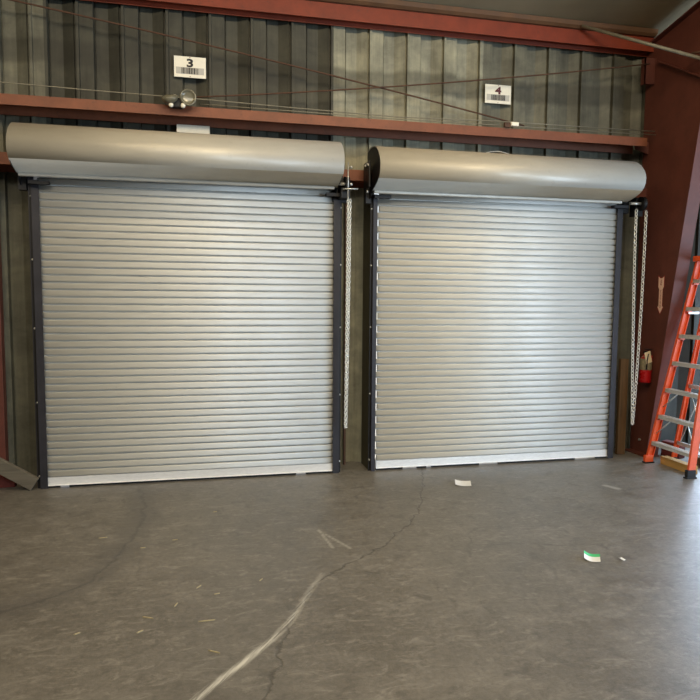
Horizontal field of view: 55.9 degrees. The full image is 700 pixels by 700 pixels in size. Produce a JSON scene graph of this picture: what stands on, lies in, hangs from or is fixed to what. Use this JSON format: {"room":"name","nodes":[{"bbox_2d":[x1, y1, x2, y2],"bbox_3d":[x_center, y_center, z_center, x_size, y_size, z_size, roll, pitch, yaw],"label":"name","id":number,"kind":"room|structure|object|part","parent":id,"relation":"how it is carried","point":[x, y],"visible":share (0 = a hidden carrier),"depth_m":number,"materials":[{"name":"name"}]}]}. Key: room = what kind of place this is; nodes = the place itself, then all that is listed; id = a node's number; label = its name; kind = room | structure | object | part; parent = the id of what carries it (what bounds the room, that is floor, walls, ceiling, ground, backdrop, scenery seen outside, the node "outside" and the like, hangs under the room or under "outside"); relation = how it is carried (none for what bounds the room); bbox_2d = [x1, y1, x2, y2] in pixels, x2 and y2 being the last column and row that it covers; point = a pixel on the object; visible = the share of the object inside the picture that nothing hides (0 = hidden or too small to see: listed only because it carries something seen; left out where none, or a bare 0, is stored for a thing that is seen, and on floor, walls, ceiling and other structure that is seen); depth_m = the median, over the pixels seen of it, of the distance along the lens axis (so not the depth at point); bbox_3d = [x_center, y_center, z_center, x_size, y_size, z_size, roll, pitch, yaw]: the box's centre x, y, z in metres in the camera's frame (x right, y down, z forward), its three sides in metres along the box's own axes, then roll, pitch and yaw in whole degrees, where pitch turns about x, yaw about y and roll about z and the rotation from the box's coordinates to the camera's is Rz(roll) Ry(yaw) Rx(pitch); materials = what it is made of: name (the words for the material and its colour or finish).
{"room":"warehouse interior","nodes":[
{"label":"warehouse interior","id":0,"kind":"room"},
{"bbox_2d":[0,444,699,699],"bbox_3d":[1.199,1.915,0.110,17.100,0.200,14.420,-1,5,-13],"label":"floor","id":1,"kind":"structure","parent":0,"point":[407,583],"depth_m":4.11,"materials":[{"name":"concrete"}]},
{"bbox_2d":[0,231,8,460],"bbox_3d":[-3.313,-0.192,6.139,0.152,2.920,0.100,-1,5,-13],"label":"post","id":2,"kind":"object","parent":1,"relation":"on","point":[4,452],"visible":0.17,"depth_m":6.17,"materials":[{"name":"metal"}]},
{"bbox_2d":[0,475,16,487],"bbox_3d":[-3.662,1.228,6.051,1.100,0.100,0.090,-1,5,-13],"label":"wooden beam","id":3,"kind":"structure","parent":1,"relation":"on","point":[4,482],"depth_m":6.12,"materials":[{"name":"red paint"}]},
{"bbox_2d":[0,457,38,490],"bbox_3d":[-3.499,0.831,5.880,1.323,0.919,0.050,-1,5,-13],"label":"wooden board","id":4,"kind":"object","parent":1,"relation":"on","point":[8,470],"visible":1,"depth_m":5.99,"materials":[{"name":"grey wood"}]},
{"bbox_2d":[455,480,470,485],"bbox_3d":[1.087,1.277,6.347,0.150,0.020,0.150,1,5,7],"label":"paper slip","id":5,"kind":"object","parent":1,"relation":"on","point":[457,482],"visible":1,"depth_m":6.34,"materials":[{"name":"white paper"}]},
{"bbox_2d":[584,551,600,561],"bbox_3d":[1.674,1.427,4.564,0.105,0.028,0.125,2,5,18],"label":"paper wrapper","id":6,"kind":"object","parent":1,"relation":"on","point":[590,557],"visible":1,"depth_m":4.56,"materials":[{"name":"white paper"}]},
{"bbox_2d":[615,359,628,453],"bbox_3d":[3.120,0.649,7.576,0.123,1.102,0.074,-1,5,-13],"label":"wooden plank","id":7,"kind":"object","parent":1,"relation":"on","point":[623,363],"visible":1,"depth_m":7.56,"materials":[{"name":"brown wood"}]},
{"bbox_2d":[625,0,699,456],"bbox_3d":[4.013,-1.441,4.528,0.280,5.788,6.300,-1,5,-13],"label":"steel column","id":8,"kind":"structure","parent":1,"relation":"on","point":[671,156],"depth_m":7.18,"materials":[{"name":"red metal"}]},
{"bbox_2d":[196,63,649,97],"bbox_3d":[0.910,-2.781,6.782,4.932,0.730,0.015,-1,5,-13],"label":"rod","id":9,"kind":"object","parent":8,"relation":"attached to","point":[646,63],"visible":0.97,"depth_m":6.73,"materials":[{"name":"metal"}]},
{"bbox_2d":[581,24,699,59],"bbox_3d":[3.036,-3.134,6.753,1.314,0.634,0.034,3,6,31],"label":"pipe","id":10,"kind":"object","parent":8,"relation":"attached to","point":[679,52],"visible":1,"depth_m":6.77,"materials":[{"name":"grey metal"}]},
{"bbox_3d":[3.374,1.188,7.652,0.190,0.016,0.365,-1,5,-13],"label":"plate","id":11,"kind":"part","parent":8,"relation":"part of","materials":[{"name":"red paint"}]},
{"bbox_2d":[639,349,651,382],"bbox_3d":[3.324,0.176,7.423,0.156,0.380,0.158,-1,5,-13],"label":"fire extinguisher","id":12,"kind":"object","parent":8,"relation":"attached to","point":[645,364],"visible":1,"depth_m":7.39,"materials":[{"name":"red metal"}]},
{"bbox_3d":[3.318,-3.094,7.351,0.125,0.280,0.070,-1,5,-13],"label":"gusset plate","id":13,"kind":"part","parent":8,"relation":"part of","materials":[{"name":"red paint"}]},
{"bbox_2d":[657,275,664,313],"bbox_3d":[3.425,-0.606,7.280,0.004,0.434,0.110,-1,5,-13],"label":"sticker","id":14,"kind":"object","parent":8,"relation":"attached to","point":[661,280],"visible":1,"depth_m":7.28,"materials":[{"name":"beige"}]},
{"bbox_2d":[642,256,699,478],"bbox_3d":[3.604,0.139,6.880,0.662,2.240,0.686,-1,5,-13],"label":"step ladder","id":15,"kind":"object","parent":1,"relation":"on","point":[690,473],"visible":0.93,"depth_m":7.04,"materials":[{"name":"orange"}]},
{"bbox_3d":[3.703,0.135,7.111,0.355,2.110,0.051,2,5,18],"label":"rail","id":16,"kind":"part","parent":15,"relation":"part of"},
{"bbox_3d":[3.587,0.159,6.636,0.496,2.140,0.055,-3,6,-35],"label":"rail","id":17,"kind":"part","parent":15,"relation":"part of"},
{"bbox_2d":[661,440,684,458],"bbox_3d":[3.669,1.126,7.501,0.120,0.170,0.220,-3,6,-33],"label":"wooden block","id":18,"kind":"object","parent":1,"relation":"on","point":[664,452],"visible":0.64,"depth_m":7.49,"materials":[{"name":"paint"}]},
{"bbox_2d":[660,456,697,473],"bbox_3d":[3.469,1.211,6.973,0.088,0.085,0.450,-1,5,-13],"label":"block","id":19,"kind":"object","parent":1,"relation":"on","point":[669,461],"visible":0.76,"depth_m":6.98,"materials":[{"name":"brown wood"}]},
{"bbox_2d":[0,0,699,475],"bbox_3d":[-0.385,-1.123,6.856,17.100,4.700,0.093,-1,5,-13],"label":"wall","id":20,"kind":"structure","parent":0,"point":[39,46],"depth_m":6.71,"materials":[{"name":"metal"}]},
{"bbox_2d":[27,176,47,487],"bbox_3d":[-2.888,-0.189,6.141,0.050,2.920,0.315,-1,5,-13],"label":"door frame","id":21,"kind":"structure","parent":20,"relation":"attached to","point":[28,177],"depth_m":5.98,"materials":[{"name":"metal"}]},
{"bbox_2d":[0,152,363,187],"bbox_3d":[-2.784,-1.704,6.054,12.080,0.135,0.250,-1,5,-13],"label":"girt","id":22,"kind":"structure","parent":20,"relation":"attached to","point":[356,176],"depth_m":6.56,"materials":[{"name":"red paint"}]},
{"bbox_2d":[6,122,347,488],"bbox_3d":[-1.448,-0.345,6.101,2.989,3.259,0.497,-1,5,-13],"label":"door","id":23,"kind":"structure","parent":22,"relation":"attached to","point":[189,284],"depth_m":6.22,"materials":[{"name":"grey paint"}]},
{"bbox_2d":[6,122,344,189],"bbox_3d":[-1.489,-1.743,5.965,2.845,0.451,0.485,-1,5,-13],"label":"hood","id":24,"kind":"object","parent":23,"relation":"attached to","point":[55,154],"depth_m":5.81,"materials":[{"name":"grey metal"}]},
{"bbox_2d":[338,162,357,199],"bbox_3d":[-0.035,-1.621,6.354,0.170,0.320,0.271,-1,5,-13],"label":"bracket","id":25,"kind":"object","parent":23,"relation":"attached to","point":[344,188],"visible":0.94,"depth_m":6.31,"materials":[{"name":"black metal"}]},
{"bbox_2d":[344,197,350,427],"bbox_3d":[-0.025,-0.348,6.422,0.067,2.252,0.036,-3,6,-38],"label":"chain","id":26,"kind":"object","parent":25,"relation":"hanging from","point":[348,199],"visible":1,"depth_m":6.41,"materials":[{"name":"silver metal"}]},
{"bbox_2d":[364,146,645,470],"bbox_3d":[1.628,-0.372,6.807,2.961,3.241,0.497,-1,5,-13],"label":"door","id":27,"kind":"structure","parent":22,"relation":"attached to","point":[493,313],"depth_m":6.93,"materials":[{"name":"grey paint"}]},
{"bbox_2d":[363,161,370,192],"bbox_3d":[0.159,-1.675,6.441,0.032,0.303,0.220,-1,5,-13],"label":"bracket","id":28,"kind":"object","parent":27,"relation":"attached to","point":[367,166],"visible":1,"depth_m":6.39,"materials":[{"name":"black metal"}]},
{"bbox_2d":[486,151,506,153],"bbox_3d":[1.510,-2.041,6.847,0.270,0.034,0.065,-1,5,-13],"label":"paper sheet","id":29,"kind":"object","parent":27,"relation":"on","point":[490,151],"visible":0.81,"depth_m":6.84,"materials":[{"name":"white paper"}]},
{"bbox_2d":[368,146,645,203],"bbox_3d":[1.603,-1.761,6.676,2.820,0.451,0.485,-1,5,-13],"label":"hood","id":30,"kind":"object","parent":27,"relation":"attached to","point":[397,173],"depth_m":6.52,"materials":[{"name":"grey metal"}]},
{"bbox_2d":[629,197,647,217],"bbox_3d":[3.074,-1.542,7.106,0.185,0.205,0.215,-1,5,-13],"label":"bracket","id":31,"kind":"object","parent":27,"relation":"attached to","point":[640,203],"visible":0.96,"depth_m":7.10,"materials":[{"name":"black metal"}]},
{"bbox_2d":[631,209,647,424],"bbox_3d":[3.119,-0.341,7.186,0.168,2.357,0.048,-1,5,-22],"label":"chain","id":32,"kind":"object","parent":31,"relation":"hanging from","point":[633,387],"visible":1,"depth_m":7.18,"materials":[{"name":"silver metal"}]},
{"bbox_2d":[174,55,205,78],"bbox_3d":[-1.546,-2.733,6.381,0.300,0.196,0.009,-1,5,-13],"label":"number sign","id":33,"kind":"object","parent":20,"relation":"attached to","point":[184,66],"visible":1,"depth_m":6.38,"materials":[{"name":"white plastic"}]},
{"bbox_3d":[-1.546,-2.698,6.382,0.264,0.063,0.001,-1,5,-13],"label":"print panel","id":34,"kind":"part","parent":33,"relation":"part of","materials":[{"name":"white paper"}]},
{"bbox_2d":[177,124,209,133],"bbox_3d":[-1.515,-2.043,6.387,0.310,0.255,0.006,-1,5,-13],"label":"wall plate","id":35,"kind":"object","parent":20,"relation":"attached to","point":[180,128],"visible":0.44,"depth_m":6.38,"materials":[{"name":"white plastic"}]},
{"bbox_2d":[0,93,646,153],"bbox_3d":[-2.712,-2.214,6.026,12.220,0.122,0.250,-1,5,-13],"label":"girt","id":36,"kind":"structure","parent":20,"relation":"attached to","point":[10,104],"depth_m":6.54,"materials":[{"name":"red paint"}]},
{"bbox_2d":[161,89,196,108],"bbox_3d":[-1.580,-2.309,6.074,0.304,0.174,0.158,-2,5,-27],"label":"emergency light","id":37,"kind":"object","parent":36,"relation":"attached to","point":[187,96],"visible":1,"depth_m":6.05,"materials":[{"name":"black metal"}]},
{"bbox_2d":[0,81,654,131],"bbox_3d":[-0.294,-2.379,6.482,7.540,0.081,0.011,-1,5,-13],"label":"conduit","id":38,"kind":"object","parent":36,"relation":"attached to","point":[0,81],"visible":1,"depth_m":6.48,"materials":[{"name":"grey metal"}]},
{"bbox_2d":[200,104,652,134],"bbox_3d":[0.987,-2.341,6.760,4.920,0.029,0.009,-1,5,-13],"label":"conduit","id":39,"kind":"object","parent":36,"relation":"attached to","point":[200,104],"visible":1,"depth_m":6.67,"materials":[{"name":"grey metal"}]},
{"bbox_2d":[503,122,518,127],"bbox_3d":[1.677,-2.341,6.871,0.155,0.054,0.046,-1,5,-13],"label":"junction box","id":40,"kind":"object","parent":36,"relation":"attached to","point":[506,124],"visible":1,"depth_m":6.85,"materials":[{"name":"white plastic"}]},
{"bbox_2d":[343,203,346,464],"bbox_3d":[-0.051,-0.239,6.929,0.020,2.930,0.042,-1,5,-13],"label":"trim","id":41,"kind":"structure","parent":20,"relation":"attached to","point":[345,220],"depth_m":6.91,"materials":[{"name":"metal"}]},
{"bbox_2d":[361,191,373,468],"bbox_3d":[0.182,-0.225,6.846,0.030,2.920,0.315,-1,5,-13],"label":"door frame","id":42,"kind":"structure","parent":20,"relation":"attached to","point":[366,211],"depth_m":6.86,"materials":[{"name":"black metal"}]},
{"bbox_2d":[82,0,653,56],"bbox_3d":[-2.653,-3.318,6.017,12.355,0.170,0.110,-1,5,-13],"label":"beam","id":43,"kind":"structure","parent":20,"relation":"attached to","point":[303,11],"depth_m":6.73,"materials":[{"name":"red metal"}]},
{"bbox_2d":[9,0,523,125],"bbox_3d":[-1.253,-2.835,6.304,6.402,0.967,0.017,-1,5,-13],"label":"rod","id":44,"kind":"object","parent":43,"relation":"attached to","point":[9,0],"visible":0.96,"depth_m":6.37,"materials":[{"name":"metal"}]},
{"bbox_2d":[308,0,658,37],"bbox_3d":[-2.634,-3.430,5.930,12.355,0.065,0.090,-1,5,-13],"label":"trim","id":45,"kind":"structure","parent":20,"relation":"attached to","point":[400,5],"depth_m":6.86,"materials":[{"name":"metal"}]},
{"bbox_2d":[485,84,510,104],"bbox_3d":[1.593,-2.751,7.103,0.300,0.196,0.009,-1,5,-13],"label":"number sign","id":46,"kind":"object","parent":20,"relation":"attached to","point":[496,94],"visible":1,"depth_m":7.10,"materials":[{"name":"white plastic"}]},
{"bbox_3d":[1.593,-2.716,7.104,0.264,0.063,0.001,-1,5,-13],"label":"print panel","id":47,"kind":"part","parent":46,"relation":"part of","materials":[{"name":"white paper"}]},
{"bbox_2d":[606,214,616,456],"bbox_3d":[2.906,-0.257,7.471,0.030,2.920,0.315,-1,5,-13],"label":"door frame","id":48,"kind":"structure","parent":20,"relation":"attached to","point":[616,214],"depth_m":7.36,"materials":[{"name":"black metal"}]},
{"bbox_2d":[401,0,698,36],"bbox_3d":[1.245,-4.277,-0.411,17.100,2.840,14.420,-1,5,-13],"label":"ceiling","id":49,"kind":"structure","parent":0,"point":[654,14],"depth_m":6.86,"materials":[{"name":"grey metal"}]},
{"label":"outside","id":50,"kind":"structure","parent":0,"visible":0},
{"bbox_2d":[375,327,376,457],"bbox_3d":[3.186,1.777,2.399,70.000,0.220,70.000,-1,5,-13],"label":"ground","id":51,"kind":"structure","parent":50,"point":[376,327],"depth_m":12.58,"materials":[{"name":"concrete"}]}
]}

